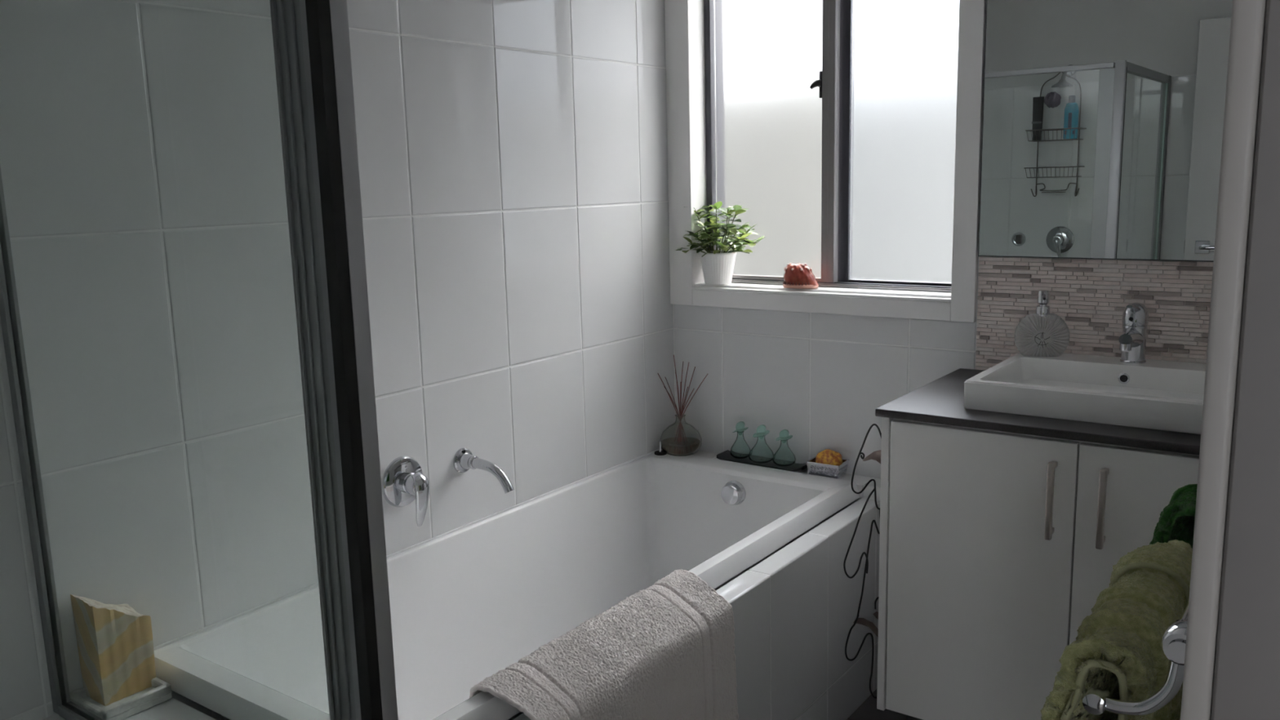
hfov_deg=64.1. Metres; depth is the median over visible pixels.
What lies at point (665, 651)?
bath towel
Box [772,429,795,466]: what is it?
glass bottle
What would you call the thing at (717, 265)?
potted plant
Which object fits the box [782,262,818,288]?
shell
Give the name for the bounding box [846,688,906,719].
floor
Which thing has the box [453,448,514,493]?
spout
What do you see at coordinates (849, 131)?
window
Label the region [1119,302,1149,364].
tap
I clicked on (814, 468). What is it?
basket
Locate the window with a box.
[664,0,986,322]
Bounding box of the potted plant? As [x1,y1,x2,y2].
[675,201,764,284]
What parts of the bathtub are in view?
overflow knob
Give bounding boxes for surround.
[41,450,880,719]
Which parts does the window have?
architrave, pane, sash rail, latch lever, architrave, frame, fixed rail, pane, architrave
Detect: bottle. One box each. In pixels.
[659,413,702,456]
[729,421,750,458]
[748,424,773,463]
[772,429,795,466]
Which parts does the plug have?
plug stem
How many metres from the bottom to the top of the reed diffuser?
0.317 m
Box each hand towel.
[1040,539,1192,719]
[1149,484,1197,548]
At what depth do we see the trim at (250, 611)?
2.42 m
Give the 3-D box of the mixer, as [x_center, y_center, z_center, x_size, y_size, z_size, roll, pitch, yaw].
[-0.523,0.305,2.367,0.078,0.159,0.120,6,12,35]
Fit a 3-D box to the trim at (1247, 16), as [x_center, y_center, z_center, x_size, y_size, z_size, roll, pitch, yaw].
[0.114,0.300,0.324,0.016,2.180,0.914,6,12,35]
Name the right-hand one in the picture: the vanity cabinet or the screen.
the vanity cabinet
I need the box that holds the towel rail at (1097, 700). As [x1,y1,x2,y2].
[1082,515,1195,715]
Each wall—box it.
[0,0,675,719]
[672,256,1213,479]
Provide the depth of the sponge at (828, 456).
2.93 m
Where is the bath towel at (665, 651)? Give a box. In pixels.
[469,568,738,719]
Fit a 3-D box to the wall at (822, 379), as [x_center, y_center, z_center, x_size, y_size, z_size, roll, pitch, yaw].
[0.847,-0.292,2.772,1.970,2.460,0.165,6,12,35]
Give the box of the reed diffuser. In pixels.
[657,355,707,456]
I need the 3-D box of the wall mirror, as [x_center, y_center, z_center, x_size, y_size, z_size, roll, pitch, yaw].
[1.174,-0.702,2.325,0.780,0.950,0.008,6,12,36]
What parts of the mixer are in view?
wall plate, lever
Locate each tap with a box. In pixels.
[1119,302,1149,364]
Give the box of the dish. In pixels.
[69,677,172,719]
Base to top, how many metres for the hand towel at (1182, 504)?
0.417 m
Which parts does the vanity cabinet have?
door, handle, handle, door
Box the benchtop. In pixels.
[875,368,1200,455]
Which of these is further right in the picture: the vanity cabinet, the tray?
the vanity cabinet
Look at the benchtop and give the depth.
2.14 m
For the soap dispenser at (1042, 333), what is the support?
on the basin
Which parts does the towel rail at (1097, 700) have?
curved arm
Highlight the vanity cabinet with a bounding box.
[876,417,1199,719]
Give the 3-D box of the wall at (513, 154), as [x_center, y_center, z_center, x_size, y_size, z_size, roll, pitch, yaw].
[-0.776,-0.137,2.122,0.120,2.460,3.070,6,12,35]
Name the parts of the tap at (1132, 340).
spout, lever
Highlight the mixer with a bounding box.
[382,455,429,526]
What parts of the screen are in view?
corner post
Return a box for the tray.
[716,449,807,471]
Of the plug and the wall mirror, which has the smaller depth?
the wall mirror
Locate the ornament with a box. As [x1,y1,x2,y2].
[843,423,881,698]
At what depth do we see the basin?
2.24 m
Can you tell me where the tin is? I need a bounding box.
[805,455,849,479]
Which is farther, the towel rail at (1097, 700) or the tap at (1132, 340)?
the tap at (1132, 340)
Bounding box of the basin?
[963,352,1205,434]
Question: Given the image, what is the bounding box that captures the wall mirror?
[977,0,1232,262]
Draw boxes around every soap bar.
[70,594,156,706]
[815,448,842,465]
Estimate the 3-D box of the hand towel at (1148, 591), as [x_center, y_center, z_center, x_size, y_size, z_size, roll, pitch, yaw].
[0.584,0.483,1.237,0.143,0.500,0.485,6,12,35]
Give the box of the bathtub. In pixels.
[154,453,859,719]
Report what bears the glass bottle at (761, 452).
on the tray
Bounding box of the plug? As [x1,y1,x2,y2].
[654,440,666,455]
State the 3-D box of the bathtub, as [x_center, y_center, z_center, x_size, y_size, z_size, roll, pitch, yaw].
[-0.150,0.658,2.418,0.678,0.432,1.697,6,12,35]
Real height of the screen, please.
1.863 m
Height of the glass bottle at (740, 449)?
0.112 m
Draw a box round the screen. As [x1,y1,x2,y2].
[0,0,398,719]
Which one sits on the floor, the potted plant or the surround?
the surround
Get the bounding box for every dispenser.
[1014,289,1069,356]
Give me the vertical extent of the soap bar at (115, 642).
0.189 m
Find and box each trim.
[153,448,659,650]
[1180,0,1266,719]
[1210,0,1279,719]

